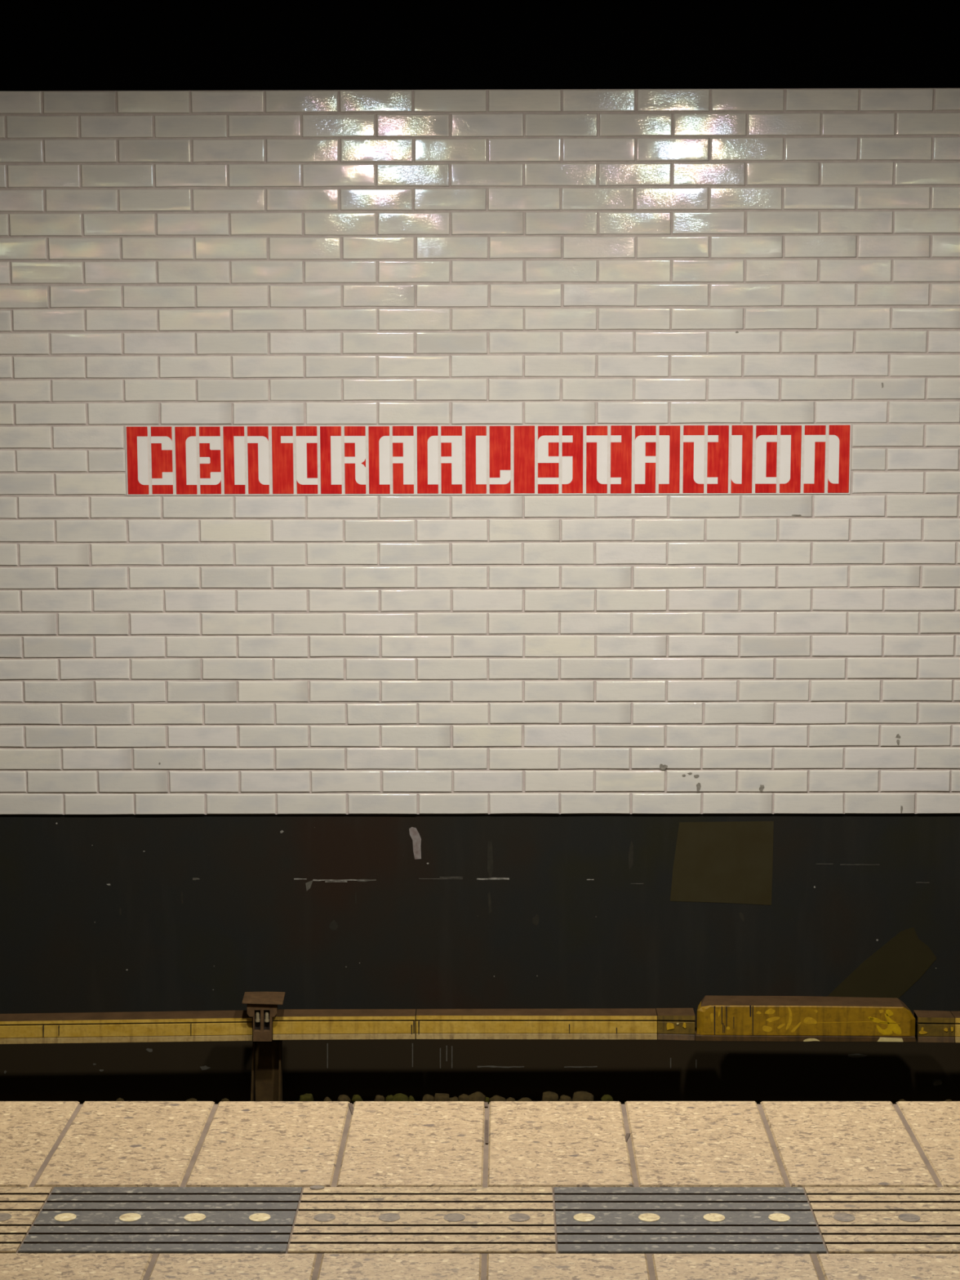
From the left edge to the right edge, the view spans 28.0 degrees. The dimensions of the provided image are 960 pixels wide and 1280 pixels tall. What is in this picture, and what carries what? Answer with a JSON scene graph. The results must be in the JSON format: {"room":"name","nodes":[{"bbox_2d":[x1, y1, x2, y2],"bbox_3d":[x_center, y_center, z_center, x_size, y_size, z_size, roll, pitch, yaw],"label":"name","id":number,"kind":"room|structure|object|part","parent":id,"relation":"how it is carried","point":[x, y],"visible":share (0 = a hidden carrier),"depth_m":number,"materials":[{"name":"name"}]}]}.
{"room":"metro station","nodes":[
{"label":"metro station","id":0,"kind":"room"},
{"bbox_2d":[0,88,959,1104],"bbox_3d":[0.109,0.049,8.128,8.471,4.577,0.320,0,7,0],"label":"wall","id":1,"kind":"structure","parent":0,"point":[546,256],"depth_m":7.94,"materials":[{"name":"white tile"}]},
{"bbox_2d":[124,424,851,495],"bbox_3d":[0.033,-0.737,7.873,2.966,0.284,0.010,0,7,0],"label":"name sign","id":2,"kind":"object","parent":1,"relation":"attached to","point":[567,459],"visible":1,"depth_m":7.87,"materials":[{"name":"tile"}]},
{"bbox_2d":[670,821,773,905],"bbox_3d":[1.018,0.940,8.095,0.431,0.362,0.001,0,7,0],"label":"paint patch","id":3,"kind":"object","parent":1,"relation":"attached to","point":[732,861],"visible":1,"depth_m":8.09,"materials":[{"name":"brown paint"}]},
{"bbox_2d":[826,927,936,998],"bbox_3d":[1.699,1.369,8.145,0.471,0.313,0.001,0,7,0],"label":"paint patch","id":4,"kind":"object","parent":1,"relation":"attached to","point":[901,962],"visible":0.83,"depth_m":8.15,"materials":[{"name":"brown paint"}]},
{"bbox_2d":[0,1101,959,1279],"bbox_3d":[0.068,1.588,0.977,7.322,0.300,6.635,0,7,0],"label":"floor","id":5,"kind":"structure","parent":0,"point":[43,1144],"depth_m":3.93,"materials":[{"name":"beige stone"}]},
{"bbox_2d":[0,1185,959,1253],"bbox_3d":[-0.104,1.120,3.651,2.461,0.051,0.292,0,7,0],"label":"tactile strip","id":6,"kind":"object","parent":5,"relation":"on","point":[419,1220],"depth_m":3.64,"materials":[{"name":"beige concrete"}]},
{"bbox_2d":[0,0,959,91],"bbox_3d":[0.046,-2.970,8.390,12.000,1.541,0.200,0,7,0],"label":"ceiling","id":7,"kind":"structure","parent":0,"point":[46,45],"depth_m":8.34,"materials":[{"name":"black"}]},
{"bbox_3d":[0.042,2.550,6.225,8.300,0.100,4.330,0,7,0],"label":"floor","id":8,"kind":"structure","parent":0,"visible":0},
{"bbox_2d":[241,991,284,1101],"bbox_3d":[-0.885,1.868,7.921,0.174,0.826,0.162,0,7,0],"label":"support bracket","id":9,"kind":"object","parent":8,"relation":"on","point":[267,1052],"visible":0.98,"depth_m":7.95,"materials":[{"name":"brown metal"}]},
{"bbox_2d":[0,1010,253,1044],"bbox_3d":[-2.112,1.600,7.904,2.364,0.130,0.096,0,7,0],"label":"rail","id":10,"kind":"object","parent":9,"relation":"attached to","point":[194,1025],"visible":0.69,"depth_m":7.86,"materials":[{"name":"yellow metal"}]},
{"bbox_3d":[-0.888,1.570,7.841,0.073,0.132,0.012,0,7,0],"label":"plate","id":11,"kind":"part","parent":9,"relation":"part of","materials":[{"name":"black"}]},
{"bbox_2d":[241,991,284,1004],"bbox_3d":[-0.886,1.465,7.869,0.174,0.014,0.162,0,7,0],"label":"hood","id":12,"kind":"object","parent":9,"relation":"attached to","point":[249,997],"depth_m":7.85,"materials":[{"name":"brown metal"}]},
{"bbox_3d":[-0.878,1.957,8.007,0.111,0.627,0.006,0,7,0],"label":"post","id":13,"kind":"part","parent":9,"relation":"part of","materials":[{"name":"metal"}]},
{"bbox_2d":[272,1008,416,1039],"bbox_3d":[-0.556,1.579,7.892,0.582,0.101,0.096,0,7,0],"label":"rail","id":14,"kind":"object","parent":9,"relation":"attached to","point":[287,1024],"visible":0.99,"depth_m":7.85,"materials":[{"name":"yellow metal"}]},
{"bbox_2d":[416,1008,657,1039],"bbox_3d":[0.231,1.577,7.887,0.984,0.103,0.096,0,7,0],"label":"rail","id":15,"kind":"object","parent":14,"relation":"attached to","point":[633,1024],"visible":1,"depth_m":7.85,"materials":[{"name":"yellow metal"}]},
{"bbox_2d":[656,1008,694,1040],"bbox_3d":[0.802,1.576,7.884,0.152,0.107,0.096,0,7,0],"label":"bracket","id":16,"kind":"object","parent":15,"relation":"attached to","point":[673,1024],"visible":1,"depth_m":7.85,"materials":[{"name":"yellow metal"}]},
{"bbox_2d":[694,995,915,1041],"bbox_3d":[1.332,1.546,7.865,0.913,0.154,0.151,0,7,0],"label":"housing","id":17,"kind":"object","parent":16,"relation":"attached to","point":[719,1018],"visible":1,"depth_m":7.80,"materials":[{"name":"yellow metal"}]},
{"bbox_2d":[913,1009,955,1042],"bbox_3d":[1.861,1.583,7.878,0.150,0.106,0.096,0,7,0],"label":"rail","id":18,"kind":"object","parent":17,"relation":"attached to","point":[931,1026],"visible":0.95,"depth_m":7.84,"materials":[{"name":"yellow metal"}]},
{"bbox_2d":[950,1011,959,1042],"bbox_3d":[2.703,1.592,7.875,1.530,0.116,0.096,0,7,0],"label":"rail","id":19,"kind":"object","parent":18,"relation":"attached to","point":[956,1014],"visible":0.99,"depth_m":7.84,"materials":[{"name":"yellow metal"}]},
{"bbox_3d":[0.041,2.291,6.189,8.000,0.422,3.224,0,7,0],"label":"bed","id":20,"kind":"object","parent":8,"relation":"on","visible":0},
{"bbox_2d":[115,1097,124,1101],"bbox_3d":[-1.443,1.857,7.707,0.035,0.045,0.028,2,8,20],"label":"ballast stone","id":21,"kind":"object","parent":20,"relation":"on","point":[118,1099],"visible":0.26,"depth_m":7.70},
{"bbox_2d":[185,1097,197,1101],"bbox_3d":[-1.159,1.860,7.706,0.057,0.044,0.048,-4,8,-26],"label":"ballast stone","id":22,"kind":"object","parent":20,"relation":"on","point":[191,1099],"visible":0.23,"depth_m":7.70,"materials":[{"name":"brown stone"}]},
{"bbox_2d":[221,1097,229,1101],"bbox_3d":[-1.018,1.859,7.705,0.041,0.043,0.032,0,7,0],"label":"ballast stone","id":23,"kind":"object","parent":20,"relation":"on","point":[224,1099],"visible":0.28,"depth_m":7.70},
{"bbox_2d":[298,1093,313,1101],"bbox_3d":[-0.697,1.846,7.702,0.060,0.049,0.053,0,7,0],"label":"ballast stone","id":24,"kind":"object","parent":20,"relation":"on","point":[306,1097],"visible":0.57,"depth_m":7.68,"materials":[{"name":"stone"}]},
{"bbox_2d":[323,1096,331,1101],"bbox_3d":[-0.611,1.854,7.702,0.036,0.047,0.030,0,7,0],"label":"ballast stone","id":25,"kind":"object","parent":20,"relation":"on","point":[326,1099],"visible":0.38,"depth_m":7.70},
{"bbox_2d":[337,1094,351,1102],"bbox_3d":[-0.545,1.845,7.701,0.054,0.048,0.043,0,7,0],"label":"ballast stone","id":26,"kind":"object","parent":20,"relation":"on","point":[342,1097],"visible":0.57,"depth_m":7.69,"materials":[{"name":"brown stone"}]},
{"bbox_2d":[351,1094,363,1103],"bbox_3d":[-0.492,1.843,7.700,0.048,0.048,0.034,0,7,0],"label":"ballast stone","id":27,"kind":"object","parent":20,"relation":"on","point":[356,1097],"visible":0.66,"depth_m":7.69,"materials":[{"name":"stone"}]},
{"bbox_2d":[373,1094,385,1101],"bbox_3d":[-0.402,1.843,7.700,0.044,0.041,0.036,0,7,0],"label":"ballast stone","id":28,"kind":"object","parent":20,"relation":"on","point":[378,1098],"visible":0.57,"depth_m":7.69,"materials":[{"name":"brown stone"}]},
{"bbox_2d":[385,1094,393,1101],"bbox_3d":[-0.360,1.844,7.699,0.035,0.046,0.031,4,8,30],"label":"ballast stone","id":29,"kind":"object","parent":20,"relation":"on","point":[389,1098],"visible":0.56,"depth_m":7.69,"materials":[{"name":"stone"}]},
{"bbox_2d":[391,1093,408,1101],"bbox_3d":[-0.318,1.843,7.698,0.068,0.052,0.057,0,7,0],"label":"ballast stone","id":30,"kind":"object","parent":20,"relation":"on","point":[397,1097],"visible":0.58,"depth_m":7.68,"materials":[{"name":"stone"}]},
{"bbox_2d":[408,1095,414,1101],"bbox_3d":[-0.275,1.849,7.699,0.030,0.046,0.022,0,7,0],"label":"ballast stone","id":31,"kind":"object","parent":20,"relation":"on","point":[411,1098],"visible":0.48,"depth_m":7.69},
{"bbox_2d":[422,1093,434,1101],"bbox_3d":[-0.206,1.842,7.699,0.050,0.046,0.042,0,7,0],"label":"ballast stone","id":32,"kind":"object","parent":20,"relation":"on","point":[427,1097],"visible":0.59,"depth_m":7.69,"materials":[{"name":"brown stone"}]},
{"bbox_2d":[433,1093,449,1101],"bbox_3d":[-0.153,1.843,7.697,0.064,0.048,0.056,0,7,0],"label":"ballast stone","id":33,"kind":"object","parent":20,"relation":"on","point":[437,1096],"visible":0.59,"depth_m":7.68,"materials":[{"name":"brown stone"}]},
{"bbox_2d":[449,1096,458,1101],"bbox_3d":[-0.105,1.852,7.698,0.044,0.044,0.049,7,10,43],"label":"ballast stone","id":34,"kind":"object","parent":20,"relation":"on","point":[455,1098],"visible":0.33,"depth_m":7.69,"materials":[{"name":"brown stone"}]},
{"bbox_2d":[457,1093,469,1101],"bbox_3d":[-0.061,1.840,7.697,0.055,0.044,0.047,0,7,0],"label":"ballast stone","id":35,"kind":"object","parent":20,"relation":"on","point":[463,1097],"visible":0.66,"depth_m":7.68,"materials":[{"name":"brown stone"}]},
{"bbox_2d":[468,1091,485,1102],"bbox_3d":[-0.015,1.837,7.694,0.076,0.059,0.062,0,7,0],"label":"ballast stone","id":36,"kind":"object","parent":20,"relation":"on","point":[476,1096],"visible":0.66,"depth_m":7.68,"materials":[{"name":"brown stone"}]},
{"bbox_2d":[484,1097,489,1104],"bbox_3d":[0.029,1.852,7.697,0.025,0.044,0.020,0,7,0],"label":"ballast stone","id":37,"kind":"object","parent":20,"relation":"on","point":[486,1098],"visible":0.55,"depth_m":7.69,"materials":[{"name":"stone"}]},
{"bbox_2d":[488,1095,506,1102],"bbox_3d":[0.070,1.845,7.695,0.061,0.048,0.061,-5,9,-34],"label":"ballast stone","id":38,"kind":"object","parent":20,"relation":"on","point":[495,1098],"visible":0.47,"depth_m":7.68,"materials":[{"name":"brown stone"}]},
{"bbox_2d":[506,1097,515,1101],"bbox_3d":[0.122,1.852,7.697,0.040,0.045,0.034,3,8,25],"label":"ballast stone","id":39,"kind":"object","parent":20,"relation":"on","point":[510,1099],"visible":0.3,"depth_m":7.69,"materials":[{"name":"brown stone"}]},
{"bbox_2d":[517,1097,532,1101],"bbox_3d":[0.178,1.854,7.696,0.060,0.046,0.045,1,7,11],"label":"ballast stone","id":40,"kind":"object","parent":20,"relation":"on","point":[523,1099],"visible":0.28,"depth_m":7.69,"materials":[{"name":"brown stone"}]},
{"bbox_2d":[541,1091,558,1101],"bbox_3d":[0.281,1.840,7.695,0.069,0.052,0.064,0,7,0],"label":"ballast stone","id":41,"kind":"object","parent":20,"relation":"on","point":[547,1095],"visible":0.6,"depth_m":7.67,"materials":[{"name":"brown stone"}]},
{"bbox_2d":[558,1094,572,1101],"bbox_3d":[0.341,1.844,7.694,0.054,0.046,0.049,6,9,39],"label":"ballast stone","id":42,"kind":"object","parent":20,"relation":"on","point":[562,1098],"visible":0.56,"depth_m":7.68,"materials":[{"name":"brown stone"}]},
{"bbox_2d":[572,1091,594,1101],"bbox_3d":[0.412,1.839,7.697,0.089,0.050,0.087,0,7,0],"label":"ballast stone","id":43,"kind":"object","parent":20,"relation":"on","point":[578,1095],"visible":0.62,"depth_m":7.67,"materials":[{"name":"brown stone"}]},
{"bbox_2d":[600,1094,613,1101],"bbox_3d":[0.508,1.843,7.695,0.050,0.046,0.038,0,7,0],"label":"ballast stone","id":44,"kind":"object","parent":20,"relation":"on","point":[606,1097],"visible":0.54,"depth_m":7.68,"materials":[{"name":"stone"}]}
]}

